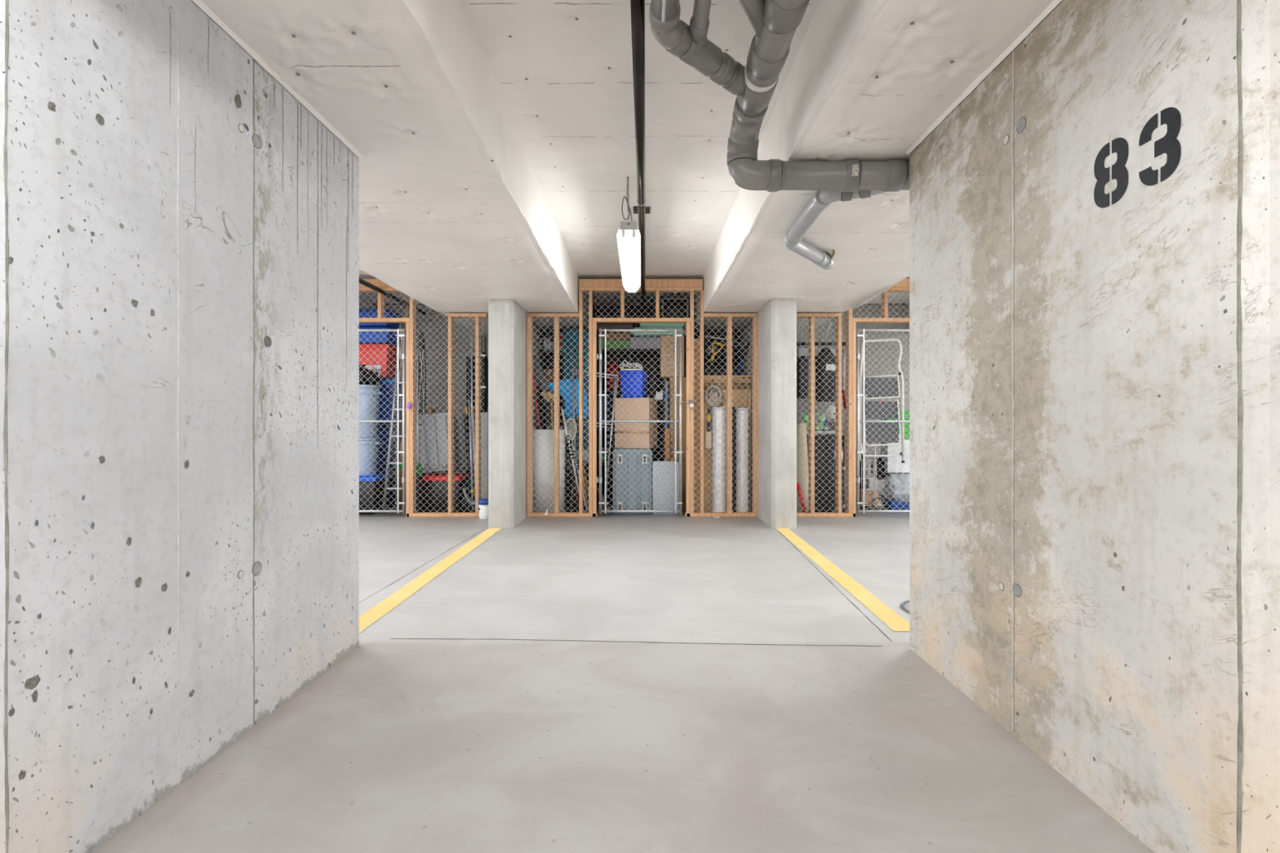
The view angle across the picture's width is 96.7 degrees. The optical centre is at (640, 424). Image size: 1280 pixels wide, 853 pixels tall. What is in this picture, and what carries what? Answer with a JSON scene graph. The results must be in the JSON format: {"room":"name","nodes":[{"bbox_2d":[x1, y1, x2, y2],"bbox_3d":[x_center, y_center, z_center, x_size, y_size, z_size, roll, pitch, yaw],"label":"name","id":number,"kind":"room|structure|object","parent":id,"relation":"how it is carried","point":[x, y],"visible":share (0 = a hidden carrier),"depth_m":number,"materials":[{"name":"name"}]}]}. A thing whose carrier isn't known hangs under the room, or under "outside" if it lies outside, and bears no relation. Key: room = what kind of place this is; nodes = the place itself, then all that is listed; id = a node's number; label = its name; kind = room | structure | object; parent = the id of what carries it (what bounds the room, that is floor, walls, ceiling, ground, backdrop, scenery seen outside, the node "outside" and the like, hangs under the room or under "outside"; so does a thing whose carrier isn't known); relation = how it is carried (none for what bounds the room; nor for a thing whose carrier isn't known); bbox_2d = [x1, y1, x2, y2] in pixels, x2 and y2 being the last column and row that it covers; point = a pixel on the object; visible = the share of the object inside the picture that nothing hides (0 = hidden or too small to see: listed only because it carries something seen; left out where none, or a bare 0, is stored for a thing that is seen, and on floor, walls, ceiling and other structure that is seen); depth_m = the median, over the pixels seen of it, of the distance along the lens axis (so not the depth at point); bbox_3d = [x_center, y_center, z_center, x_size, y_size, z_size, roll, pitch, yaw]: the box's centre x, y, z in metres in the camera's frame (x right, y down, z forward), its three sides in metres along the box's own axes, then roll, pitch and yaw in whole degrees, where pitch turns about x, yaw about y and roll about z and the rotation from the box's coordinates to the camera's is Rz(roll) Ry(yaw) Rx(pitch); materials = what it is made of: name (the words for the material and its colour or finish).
{"room":"parking garage","nodes":[
{"label":"parking garage","id":0,"kind":"room"},
{"bbox_2d":[0,0,359,852],"bbox_3d":[-1.387,-0.113,1.849,0.222,2.225,1.462,0,0,0],"label":"wall","id":1,"kind":"structure","parent":0,"point":[180,232],"depth_m":1.50,"materials":[{"name":"concrete"}]},
{"bbox_2d":[359,297,373,308],"bbox_3d":[-4.343,-1.427,3.525,1.515,0.425,8.250,0,0,0],"label":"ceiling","id":2,"kind":"structure","parent":0,"point":[363,304],"depth_m":7.40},
{"bbox_2d":[191,0,588,333],"bbox_3d":[-1.447,-1.421,3.525,1.550,0.437,8.251,0,0,0],"label":"ceiling","id":3,"kind":"structure","parent":0,"point":[455,215],"depth_m":2.54,"materials":[{"name":"concrete"}]},
{"bbox_2d":[480,336,488,412],"bbox_3d":[-1.809,-0.568,6.544,0.158,0.896,0.188,0,0,0],"label":"backpack","id":4,"kind":"object","parent":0,"point":[484,375],"visible":0.55,"depth_m":6.49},
{"bbox_2d":[488,298,526,528],"bbox_3d":[-1.359,-0.110,5.815,0.247,2.219,0.630,0,0,0],"label":"column","id":5,"kind":"structure","parent":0,"point":[507,320],"depth_m":5.50,"materials":[{"name":"concrete"}]},
{"bbox_2d":[533,321,546,429],"bbox_3d":[-1.361,-0.113,6.955,0.198,2.225,1.390,0,0,0],"label":"wall","id":6,"kind":"structure","parent":0,"point":[535,331],"depth_m":6.96,"materials":[{"name":"concrete"}]},
{"bbox_2d":[93,498,1155,852],"bbox_3d":[0.000,1.099,-3.025,32.000,0.202,21.950,0,0,0],"label":"floor","id":7,"kind":"structure","parent":0,"point":[612,682],"depth_m":1.93,"materials":[{"name":"concrete"}]},
{"bbox_2d":[359,473,391,514],"bbox_3d":[-3.213,0.786,6.500,0.577,0.427,0.420,0,0,0],"label":"storage tote","id":8,"kind":"object","parent":7,"relation":"on","point":[367,495],"visible":0.33,"depth_m":6.31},
{"bbox_2d":[359,437,382,475],"bbox_3d":[-3.205,0.363,6.500,0.408,0.424,0.408,0,0,45],"label":"trash can","id":9,"kind":"object","parent":8,"relation":"on","point":[371,455],"visible":0.39,"depth_m":6.39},
{"bbox_2d":[359,384,383,437],"bbox_3d":[-3.205,-0.147,6.500,0.429,0.594,0.429,0,0,-45],"label":"trash can","id":10,"kind":"object","parent":9,"relation":"on","point":[372,415],"visible":0.46,"depth_m":6.39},
{"bbox_2d":[359,364,382,385],"bbox_3d":[-3.185,-0.565,6.488,0.448,0.256,0.420,0,0,30],"label":"garbage bag","id":11,"kind":"object","parent":10,"relation":"on","point":[371,377],"visible":0.41,"depth_m":6.44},
{"bbox_2d":[376,464,395,507],"bbox_3d":[-3.188,0.744,6.980,0.636,0.512,0.400,0,0,0],"label":"storage tote","id":12,"kind":"object","parent":7,"relation":"on","point":[392,472],"visible":0.08,"depth_m":6.79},
{"bbox_2d":[377,422,396,464],"bbox_3d":[-3.188,0.229,6.980,0.636,0.512,0.400,0,0,0],"label":"storage tote","id":13,"kind":"object","parent":12,"relation":"on","point":[380,455],"visible":0.12,"depth_m":6.79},
{"bbox_2d":[377,377,400,420],"bbox_3d":[-3.178,-0.291,6.980,0.645,0.522,0.410,0,0,0],"label":"storage tote","id":14,"kind":"object","parent":13,"relation":"on","point":[388,400],"visible":0.19,"depth_m":6.79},
{"bbox_2d":[359,343,396,377],"bbox_3d":[-3.263,-0.753,6.850,0.636,0.397,0.380,0,0,0],"label":"storage tote","id":15,"kind":"object","parent":14,"relation":"on","point":[390,357],"visible":0.33,"depth_m":6.67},
{"bbox_2d":[359,326,399,346],"bbox_3d":[-3.268,-1.054,6.860,0.655,0.197,0.380,0,0,0],"label":"storage tote","id":16,"kind":"object","parent":15,"relation":"on","point":[377,337],"visible":0.27,"depth_m":6.69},
{"bbox_2d":[359,308,402,328],"bbox_3d":[-3.268,-1.261,6.860,0.655,0.212,0.380,0,0,0],"label":"storage tote","id":17,"kind":"object","parent":16,"relation":"on","point":[363,312],"visible":0.44,"depth_m":6.69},
{"bbox_2d":[395,440,402,508],"bbox_3d":[-2.846,0.600,6.879,0.160,0.801,0.222,0,0,0],"label":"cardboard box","id":18,"kind":"object","parent":7,"relation":"on","point":[401,446],"visible":0.27,"depth_m":6.77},
{"bbox_2d":[399,386,402,440],"bbox_3d":[-2.756,-0.120,6.665,0.095,0.620,0.230,0,0,0],"label":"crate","id":19,"kind":"object","parent":18,"relation":"on","point":[401,411],"visible":0.1,"depth_m":6.55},
{"bbox_2d":[399,302,409,381],"bbox_3d":[-2.765,-0.930,6.660,0.178,1.027,0.197,0,0,0],"label":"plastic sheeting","id":20,"kind":"object","parent":19,"relation":"on","point":[402,326],"visible":0.23,"depth_m":6.61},
{"bbox_2d":[382,359,417,508],"bbox_3d":[-2.716,0.112,6.516,0.352,1.717,0.356,0,0,0],"label":"ladder","id":21,"kind":"object","parent":7,"relation":"on","point":[386,488],"visible":0.39,"depth_m":6.38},
{"bbox_2d":[416,475,423,511],"bbox_3d":[-2.489,0.792,6.343,0.079,0.415,0.145,0,0,0],"label":"crate","id":22,"kind":"object","parent":7,"relation":"on","point":[420,500],"visible":0.42,"depth_m":6.31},
{"bbox_2d":[416,331,426,475],"bbox_3d":[-2.543,-0.040,6.596,0.107,2.080,0.106,0,0,0],"label":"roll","id":23,"kind":"object","parent":7,"relation":"on","point":[423,375],"visible":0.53,"depth_m":6.56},
{"bbox_2d":[359,279,488,516],"bbox_3d":[-2.695,-0.285,6.191,2.049,2.571,0.101,0,0,0],"label":"fence","id":24,"kind":"object","parent":7,"relation":"on","point":[411,322],"visible":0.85,"depth_m":6.15,"materials":[{"name":"brown wood"}]},
{"bbox_2d":[359,328,405,515],"bbox_3d":[-3.058,-0.030,6.192,1.047,2.024,0.074,0,0,-2],"label":"gate","id":25,"kind":"object","parent":24,"relation":"attached to","point":[397,421],"visible":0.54,"depth_m":6.18,"materials":[{"name":"metal"}]},
{"bbox_2d":[422,473,470,511],"bbox_3d":[-2.284,0.791,6.620,0.503,0.417,0.400,0,0,0],"label":"storage tote","id":26,"kind":"object","parent":7,"relation":"on","point":[437,484],"visible":0.62,"depth_m":6.44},
{"bbox_2d":[416,412,456,472],"bbox_3d":[-2.372,0.212,6.545,0.472,0.702,0.199,0,0,-1],"label":"tote","id":27,"kind":"object","parent":26,"relation":"on","point":[428,439],"visible":0.59,"depth_m":6.48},
{"bbox_2d":[445,414,470,472],"bbox_3d":[-2.188,0.231,6.732,0.308,0.684,0.176,0,0,0],"label":"tote","id":28,"kind":"object","parent":26,"relation":"on","point":[458,445],"visible":0.47,"depth_m":6.68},
{"bbox_2d":[459,493,475,511],"bbox_3d":[-1.987,0.898,6.586,0.216,0.205,0.258,0,0,0],"label":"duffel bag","id":29,"kind":"object","parent":7,"relation":"on","point":[464,501],"visible":0.46,"depth_m":6.49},
{"bbox_2d":[464,400,475,511],"bbox_3d":[-1.914,0.354,6.437,0.161,1.254,0.094,0,0,37],"label":"pole","id":30,"kind":"object","parent":7,"relation":"on","point":[473,491],"visible":0.8,"depth_m":6.43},
{"bbox_2d":[470,333,473,476],"bbox_3d":[-2.035,-0.044,6.860,0.046,2.089,0.030,0,0,0],"label":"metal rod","id":31,"kind":"object","parent":7,"relation":"on","point":[471,335],"visible":0.67,"depth_m":6.85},
{"bbox_2d":[466,356,481,494],"bbox_3d":[-2.033,0.090,6.951,0.174,1.820,0.102,0,0,0],"label":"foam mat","id":32,"kind":"object","parent":7,"relation":"on","point":[468,362],"visible":0.19,"depth_m":6.90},
{"bbox_2d":[476,498,488,519],"bbox_3d":[-1.658,0.899,6.053,0.161,0.201,0.166,0,0,0],"label":"pail","id":33,"kind":"object","parent":7,"relation":"on","point":[482,503],"visible":0.7,"depth_m":6.00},
{"bbox_2d":[480,412,488,498],"bbox_3d":[-1.765,0.432,6.450,0.080,1.135,0.060,0,0,0],"label":"board","id":34,"kind":"object","parent":7,"relation":"on","point":[484,436],"visible":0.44,"depth_m":6.42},
{"bbox_2d":[533,355,553,429],"bbox_3d":[-1.143,0.092,6.671,0.249,1.815,0.080,0,0,14],"label":"ski","id":35,"kind":"object","parent":7,"relation":"on","point":[548,406],"visible":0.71,"depth_m":6.68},
{"bbox_2d":[541,391,554,429],"bbox_3d":[-1.060,0.303,6.583,0.195,1.375,0.055,0,0,-21],"label":"hockey stick","id":36,"kind":"object","parent":7,"relation":"on","point":[544,393],"visible":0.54,"depth_m":6.58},
{"bbox_2d":[533,429,564,511],"bbox_3d":[-1.040,0.529,6.420,0.372,0.943,0.231,0,0,0],"label":"roll","id":37,"kind":"object","parent":7,"relation":"on","point":[548,439],"visible":0.59,"depth_m":6.32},
{"bbox_2d":[564,435,569,511],"bbox_3d":[-0.837,0.560,6.491,0.026,0.872,0.096,0,0,-30],"label":"ski pole","id":38,"kind":"object","parent":7,"relation":"on","point":[566,441],"visible":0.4,"depth_m":6.49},
{"bbox_2d":[564,417,577,511],"bbox_3d":[-0.788,0.460,6.392,0.143,1.061,0.049,0,0,-6],"label":"stick","id":39,"kind":"object","parent":7,"relation":"on","point":[570,419],"visible":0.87,"depth_m":6.39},
{"bbox_2d":[560,408,584,511],"bbox_3d":[-0.762,0.412,6.370,0.281,1.171,0.028,0,0,13],"label":"hockey stick","id":40,"kind":"object","parent":7,"relation":"on","point":[562,410],"visible":0.81,"depth_m":6.37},
{"bbox_2d":[563,329,588,467],"bbox_3d":[-0.785,-0.076,6.918,0.311,2.153,0.064,0,0,0],"label":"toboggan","id":41,"kind":"object","parent":7,"relation":"on","point":[575,350],"visible":0.41,"depth_m":6.90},
{"bbox_2d":[564,464,588,508],"bbox_3d":[-0.728,0.743,6.803,0.338,0.515,0.165,0,0,0],"label":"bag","id":42,"kind":"object","parent":7,"relation":"on","point":[587,465],"visible":0.2,"depth_m":6.72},
{"bbox_2d":[541,338,631,499],"bbox_3d":[-0.670,-0.025,7.200,1.100,2.050,0.440,0,0,0],"label":"shelving unit","id":43,"kind":"object","parent":7,"relation":"on","point":[551,353],"visible":0.19,"depth_m":6.99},
{"bbox_2d":[537,336,554,352],"bbox_3d":[-1.194,-1.000,7.112,0.276,0.207,0.254,0,0,-35],"label":"plastic bag","id":44,"kind":"object","parent":43,"relation":"on","point":[548,344],"visible":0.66,"depth_m":7.04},
{"bbox_2d":[540,368,560,390],"bbox_3d":[-1.143,-0.555,7.199,0.220,0.261,0.251,0,0,0],"label":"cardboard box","id":45,"kind":"object","parent":43,"relation":"on","point":[548,379],"visible":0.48,"depth_m":7.08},
{"bbox_2d":[596,393,612,427],"bbox_3d":[-0.478,-0.171,7.200,0.224,0.432,0.360,0,0,0],"label":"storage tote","id":46,"kind":"object","parent":43,"relation":"on","point":[609,397],"visible":0.49,"depth_m":7.03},
{"bbox_2d":[606,360,621,390],"bbox_3d":[-0.342,-0.608,7.109,0.220,0.381,0.246,0,0,0],"label":"sports bag","id":47,"kind":"object","parent":43,"relation":"on","point":[615,366],"visible":0.61,"depth_m":7.03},
{"bbox_2d":[598,339,630,348],"bbox_3d":[-0.320,-0.959,6.920,0.379,0.111,0.200,0,0,0],"label":"cardboard box","id":48,"kind":"object","parent":43,"relation":"on","point":[624,342],"visible":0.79,"depth_m":6.82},
{"bbox_2d":[601,333,631,339],"bbox_3d":[-0.302,-1.069,6.930,0.367,0.105,0.200,0,0,0],"label":"cardboard box","id":49,"kind":"object","parent":48,"relation":"on","point":[618,336],"visible":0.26,"depth_m":6.83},
{"bbox_2d":[596,324,632,334],"bbox_3d":[-0.304,-1.126,6.735,0.420,0.053,0.430,0,0,0],"label":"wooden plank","id":50,"kind":"object","parent":49,"relation":"on","point":[598,326],"visible":0.56,"depth_m":6.52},
{"bbox_2d":[631,348,685,358],"bbox_3d":[0.255,-0.891,7.190,0.730,0.025,0.780,0,0,0],"label":"wall shelf","id":51,"kind":"object","parent":43,"relation":"attached to","point":[640,351],"visible":0.4,"depth_m":7.01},
{"bbox_2d":[630,337,660,352],"bbox_3d":[0.062,-0.976,6.990,0.379,0.144,0.300,0,0,0],"label":"cardboard box","id":52,"kind":"object","parent":51,"relation":"on","point":[655,340],"visible":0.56,"depth_m":6.84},
{"bbox_2d":[631,323,685,337],"bbox_3d":[0.228,-1.069,6.860,0.665,0.315,0.320,0,0,0],"label":"pad","id":53,"kind":"object","parent":51,"relation":"on","point":[642,326],"visible":0.56,"depth_m":6.72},
{"bbox_2d":[662,297,688,317],"bbox_3d":[0.420,-1.389,6.960,0.330,0.320,0.020,0,0,0],"label":"picture frame","id":54,"kind":"object","parent":53,"relation":"on","point":[674,304],"visible":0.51,"depth_m":6.96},
{"bbox_2d":[571,368,618,510],"bbox_3d":[-0.531,0.181,6.609,0.550,1.640,0.079,0,0,0],"label":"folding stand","id":55,"kind":"object","parent":7,"relation":"on","point":[573,370],"visible":0.48,"depth_m":6.60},
{"bbox_2d":[612,448,652,513],"bbox_3d":[-0.094,0.640,6.497,0.444,0.720,0.447,0,0,0],"label":"tote","id":56,"kind":"object","parent":7,"relation":"on","point":[621,455],"visible":0.81,"depth_m":6.34,"materials":[{"name":"plastic"}]},
{"bbox_2d":[614,397,657,448],"bbox_3d":[-0.051,-0.013,6.689,0.415,0.578,0.362,0,0,17],"label":"cardboard box","id":57,"kind":"object","parent":56,"relation":"on","point":[637,435],"visible":0.83,"depth_m":6.53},
{"bbox_2d":[619,360,648,398],"bbox_3d":[-0.075,-0.523,6.677,0.307,0.438,0.266,0,0,15],"label":"recycling bin","id":58,"kind":"object","parent":57,"relation":"on","point":[641,394],"depth_m":6.57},
{"bbox_2d":[526,279,757,516],"bbox_3d":[0.018,-0.285,6.191,2.506,2.571,0.101,0,0,0],"label":"fence","id":59,"kind":"object","parent":7,"relation":"on","point":[590,286],"visible":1,"depth_m":6.15,"materials":[{"name":"brown wood"}]},
{"bbox_2d":[596,328,692,515],"bbox_3d":[0.038,-0.030,6.192,1.047,2.024,0.076,0,0,2],"label":"gate","id":60,"kind":"object","parent":59,"relation":"attached to","point":[599,357],"visible":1,"depth_m":6.18,"materials":[{"name":"metal"}]},
{"bbox_2d":[653,460,679,514],"bbox_3d":[0.288,0.701,6.364,0.310,0.599,0.053,0,0,0],"label":"panel","id":61,"kind":"object","parent":7,"relation":"on","point":[672,476],"visible":0.88,"depth_m":6.34,"materials":[{"name":"silver metal"}]},
{"bbox_2d":[664,380,667,428],"bbox_3d":[0.300,0.245,6.678,0.040,1.511,0.028,0,0,0],"label":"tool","id":62,"kind":"object","parent":7,"relation":"on","point":[665,381],"visible":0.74,"depth_m":6.67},
{"bbox_2d":[664,428,669,461],"bbox_3d":[0.304,0.525,6.580,0.056,0.950,0.040,0,0,0],"label":"wooden lath","id":63,"kind":"object","parent":7,"relation":"on","point":[666,451],"visible":0.32,"depth_m":6.56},
{"bbox_2d":[668,377,685,508],"bbox_3d":[0.452,0.221,6.859,0.219,1.559,0.262,0,0,0],"label":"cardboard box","id":64,"kind":"object","parent":7,"relation":"on","point":[671,389],"visible":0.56,"depth_m":6.73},
{"bbox_2d":[660,335,684,378],"bbox_3d":[0.375,-0.804,6.859,0.275,0.487,0.302,0,0,0],"label":"cardboard box","id":65,"kind":"object","parent":64,"relation":"on","point":[664,342],"visible":0.64,"depth_m":6.71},
{"bbox_2d":[693,338,699,511],"bbox_3d":[0.609,0.017,6.430,0.165,1.967,0.020,0,0,0],"label":"wooden post","id":66,"kind":"object","parent":7,"relation":"on","point":[696,440],"visible":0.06,"depth_m":6.42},
{"bbox_2d":[711,406,726,511],"bbox_3d":[0.875,0.404,6.345,0.172,1.193,0.172,0,0,0],"label":"roll","id":67,"kind":"object","parent":7,"relation":"on","point":[715,411],"visible":0.81,"depth_m":6.27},
{"bbox_2d":[705,406,711,448],"bbox_3d":[0.747,0.035,6.300,0.068,0.460,0.028,0,0,0],"label":"brush","id":68,"kind":"object","parent":67,"relation":"attached to","point":[708,437],"visible":0.85,"depth_m":6.29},
{"bbox_2d":[703,378,723,407],"bbox_3d":[0.814,-0.352,6.396,0.214,0.334,0.084,0,0,0],"label":"snowshoe","id":69,"kind":"object","parent":67,"relation":"on","point":[715,397],"visible":0.84,"depth_m":6.37,"materials":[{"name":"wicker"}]},
{"bbox_2d":[703,341,742,375],"bbox_3d":[0.930,0.000,7.130,0.580,2.000,0.540,0,0,0],"label":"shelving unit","id":70,"kind":"object","parent":7,"relation":"on","point":[721,356],"visible":0.1,"depth_m":6.98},
{"bbox_2d":[703,366,737,375],"bbox_3d":[0.930,-0.552,7.140,0.500,0.295,0.440,0,0,0],"label":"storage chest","id":71,"kind":"object","parent":70,"relation":"on","point":[717,369],"visible":0.16,"depth_m":6.92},
{"bbox_2d":[703,375,751,511],"bbox_3d":[0.927,0.222,6.461,0.645,1.556,0.058,0,0,0],"label":"plywood panel","id":72,"kind":"object","parent":7,"relation":"on","point":[708,485],"visible":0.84,"depth_m":6.46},
{"bbox_2d":[732,406,735,511],"bbox_3d":[1.046,0.402,6.393,0.037,1.196,0.015,0,0,0],"label":"board","id":73,"kind":"object","parent":7,"relation":"on","point":[733,407],"visible":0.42,"depth_m":6.38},
{"bbox_2d":[735,407,749,511],"bbox_3d":[1.131,0.407,6.335,0.148,1.185,0.148,0,0,0],"label":"roll","id":74,"kind":"object","parent":7,"relation":"on","point":[742,424],"visible":0.84,"depth_m":6.28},
{"bbox_2d":[796,422,808,511],"bbox_3d":[1.811,0.487,6.420,0.180,1.025,0.160,0,0,0],"label":"roll","id":75,"kind":"object","parent":7,"relation":"on","point":[799,427],"visible":0.78,"depth_m":6.36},
{"bbox_2d":[806,431,835,435],"bbox_3d":[2.091,0.538,6.790,0.420,0.924,0.340,0,0,0],"label":"shelving unit","id":76,"kind":"object","parent":7,"relation":"on","point":[815,432],"visible":0.04,"depth_m":6.62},
{"bbox_2d":[824,404,835,431],"bbox_3d":[2.276,-0.078,6.816,0.148,0.307,0.108,0,0,0],"label":"goalie mask","id":77,"kind":"object","parent":76,"relation":"on","point":[829,411],"visible":0.72,"depth_m":6.79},
{"bbox_2d":[814,435,834,511],"bbox_3d":[2.078,0.563,6.511,0.239,0.874,0.186,0,0,0],"label":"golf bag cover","id":78,"kind":"object","parent":7,"relation":"on","point":[823,437],"visible":0.65,"depth_m":6.43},
{"bbox_2d":[831,435,844,509],"bbox_3d":[2.314,0.564,6.798,0.185,0.872,0.163,0,0,0],"label":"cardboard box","id":79,"kind":"object","parent":7,"relation":"on","point":[842,436],"visible":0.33,"depth_m":6.72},
{"bbox_2d":[796,279,909,516],"bbox_3d":[2.704,-0.285,6.191,2.032,2.571,0.101,0,0,0],"label":"fence","id":80,"kind":"object","parent":7,"relation":"on","point":[903,286],"visible":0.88,"depth_m":6.15,"materials":[{"name":"brown wood"}]},
{"bbox_2d":[855,328,909,515],"bbox_3d":[2.843,-0.030,6.192,1.047,2.024,0.076,0,0,2],"label":"gate","id":81,"kind":"object","parent":80,"relation":"attached to","point":[858,330],"visible":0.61,"depth_m":6.18,"materials":[{"name":"metal"}]},
{"bbox_2d":[855,442,886,510],"bbox_3d":[2.712,0.546,6.604,0.374,0.906,0.312,0,0,0],"label":"wire cart","id":82,"kind":"object","parent":7,"relation":"on","point":[874,459],"visible":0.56,"depth_m":6.52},
{"bbox_2d":[855,457,876,506],"bbox_3d":[2.615,0.670,6.638,0.181,0.537,0.244,0,0,0],"label":"wire basket","id":83,"kind":"object","parent":82,"relation":"on","point":[875,462],"depth_m":6.52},
{"bbox_2d":[855,488,878,506],"bbox_3d":[2.644,0.856,6.659,0.190,0.170,0.202,0,0,0],"label":"cardboard box","id":84,"kind":"object","parent":82,"relation":"on","point":[867,491],"visible":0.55,"depth_m":6.56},
{"bbox_2d":[864,477,886,508],"bbox_3d":[2.835,0.829,6.880,0.220,0.342,0.220,0,0,0],"label":"cardboard box","id":85,"kind":"object","parent":7,"relation":"on","point":[879,486],"visible":0.35,"depth_m":6.77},
{"bbox_2d":[871,457,890,479],"bbox_3d":[2.897,0.516,6.862,0.232,0.281,0.225,0,0,0],"label":"garbage bag","id":86,"kind":"object","parent":85,"relation":"on","point":[881,464],"visible":0.66,"depth_m":6.80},
{"bbox_2d":[880,439,909,473],"bbox_3d":[3.099,0.381,6.799,0.386,0.398,0.202,0,0,0],"label":"cardboard box","id":87,"kind":"object","parent":86,"relation":"on","point":[900,466],"visible":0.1,"depth_m":6.70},
{"bbox_2d":[880,410,909,439],"bbox_3d":[3.125,0.018,6.919,0.348,0.365,0.162,0,0,0],"label":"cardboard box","id":88,"kind":"object","parent":87,"relation":"on","point":[906,412],"visible":0.23,"depth_m":6.84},
{"bbox_2d":[859,337,904,462],"bbox_3d":[2.714,-0.268,6.402,0.522,1.406,0.099,0,0,0],"label":"ladder","id":89,"kind":"object","parent":7,"relation":"on","point":[872,380],"visible":0.69,"depth_m":6.41,"materials":[{"name":"metal"}]},
{"bbox_2d":[882,497,909,510],"bbox_3d":[3.075,0.938,6.620,0.479,0.124,0.280,0,0,0],"label":"crate","id":90,"kind":"object","parent":7,"relation":"on","point":[900,506],"visible":0.24,"depth_m":6.49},
{"bbox_2d":[883,472,909,502],"bbox_3d":[3.029,0.725,6.559,0.447,0.328,0.280,0,0,0],"label":"plastic sheet","id":91,"kind":"object","parent":90,"relation":"on","point":[896,476],"visible":0.57,"depth_m":6.47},
{"bbox_3d":[-1.090,0.166,6.716,0.236,1.668,0.072,0,0,0],"label":"ski","id":92,"kind":"object","parent":7,"relation":"on","visible":0},
{"bbox_2d":[546,378,588,419],"bbox_3d":[-0.878,-0.301,6.752,0.512,0.486,0.076,0,0,0],"label":"plastic bag","id":93,"kind":"object","parent":92,"relation":"attached to","point":[563,393],"visible":0.61,"depth_m":6.74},
{"bbox_2d":[359,0,909,303],"bbox_3d":[0.000,-1.740,1.225,12.000,0.260,13.450,0,0,0],"label":"ceiling","id":94,"kind":"structure","parent":0,"point":[562,70],"depth_m":3.06,"materials":[{"name":"concrete"}]},
{"bbox_2d":[359,277,426,315],"bbox_3d":[-2.828,-1.518,3.450,0.125,0.217,7.900,0,0,0],"label":"pipe","id":95,"kind":"object","parent":94,"relation":"hanging from","point":[362,282],"visible":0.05,"depth_m":6.22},
{"bbox_2d":[616,176,640,292],"bbox_3d":[-0.080,-1.407,4.379,0.160,0.471,1.366,0,0,0],"label":"fluorescent fixture","id":96,"kind":"object","parent":94,"relation":"hanging from","point":[628,237],"visible":1,"depth_m":4.00,"materials":[{"name":"white"}]},
{"bbox_2d":[630,0,649,315],"bbox_3d":[0.006,-1.518,3.450,0.126,0.217,7.900,0,0,0],"label":"pipe","id":97,"kind":"object","parent":94,"relation":"hanging from","point":[637,6],"visible":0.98,"depth_m":2.60,"materials":[{"name":"metal"}]},
{"bbox_2d":[373,303,909,498],"bbox_3d":[0.000,-0.410,7.747,12.000,2.820,0.206,0,0,0],"label":"wall","id":98,"kind":"structure","parent":0,"point":[423,321],"depth_m":7.64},
{"bbox_2d":[547,305,733,497],"bbox_3d":[0.000,-0.305,7.598,2.480,2.570,0.065,0,0,0],"label":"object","id":99,"kind":"structure","parent":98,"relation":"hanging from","point":[658,455],"depth_m":7.60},
{"bbox_2d":[796,342,845,348],"bbox_3d":[2.173,-0.983,7.284,0.720,0.044,0.712,0,0,0],"label":"hanging rail","id":100,"kind":"object","parent":98,"relation":"attached to","point":[843,344],"visible":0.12,"depth_m":6.93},
{"bbox_2d":[796,341,808,398],"bbox_3d":[1.980,-0.669,6.950,0.179,0.700,0.128,0,0,0],"label":"garment","id":101,"kind":"object","parent":100,"relation":"hanging from","point":[799,367],"visible":0.65,"depth_m":6.89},
{"bbox_2d":[815,341,835,401],"bbox_3d":[2.259,-0.649,6.943,0.242,0.740,0.142,0,0,0],"label":"garment","id":102,"kind":"object","parent":100,"relation":"hanging from","point":[826,353],"visible":0.75,"depth_m":6.90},
{"bbox_2d":[841,341,845,391],"bbox_3d":[2.488,-0.716,6.950,0.096,0.608,0.133,0,0,0],"label":"garment","id":103,"kind":"object","parent":100,"relation":"hanging from","point":[843,356],"visible":0.41,"depth_m":6.90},
{"bbox_3d":[2.209,-0.828,7.335,0.536,0.024,0.590,0,0,0],"label":"wall shelf","id":104,"kind":"object","parent":98,"relation":"attached to","visible":0},
{"bbox_2d":[796,348,835,356],"bbox_3d":[2.209,-0.892,7.175,0.509,0.103,0.250,0,0,0],"label":"shoe box","id":105,"kind":"object","parent":104,"relation":"on","point":[799,353],"visible":0.24,"depth_m":7.05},
{"bbox_2d":[734,318,752,511],"bbox_3d":[1.361,-0.113,6.955,0.198,2.225,1.390,0,0,0],"label":"wall","id":106,"kind":"structure","parent":0,"point":[748,323],"depth_m":6.69,"materials":[{"name":"concrete"}]},
{"bbox_2d":[757,297,796,528],"bbox_3d":[1.385,-0.110,5.803,0.246,2.219,0.654,0,0,0],"label":"column","id":107,"kind":"structure","parent":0,"point":[777,319],"depth_m":5.48,"materials":[{"name":"concrete"}]},
{"bbox_2d":[693,0,1062,333],"bbox_3d":[1.448,-1.395,3.525,1.544,0.489,8.250,0,0,0],"label":"ceiling","id":108,"kind":"structure","parent":0,"point":[867,80],"depth_m":2.40,"materials":[{"name":"concrete"}]},
{"bbox_2d":[648,0,909,191],"bbox_3d":[0.482,-1.242,1.051,1.408,0.324,3.934,0,0,19],"label":"drain pipe","id":109,"kind":"object","parent":108,"relation":"attached to","point":[775,23],"visible":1,"depth_m":2.15,"materials":[{"name":"plastic"}]},
{"bbox_2d":[784,190,888,269],"bbox_3d":[1.098,-1.171,3.409,0.432,0.134,1.460,0,0,6],"label":"pipe","id":110,"kind":"object","parent":108,"relation":"attached to","point":[822,199],"visible":0.8,"depth_m":3.18,"materials":[{"name":"plastic"}]},
{"bbox_2d":[909,0,1279,852],"bbox_3d":[1.319,-0.113,1.825,0.242,2.225,1.429,0,0,0],"label":"wall","id":111,"kind":"structure","parent":0,"point":[1095,225],"depth_m":1.44,"materials":[{"name":"concrete"}]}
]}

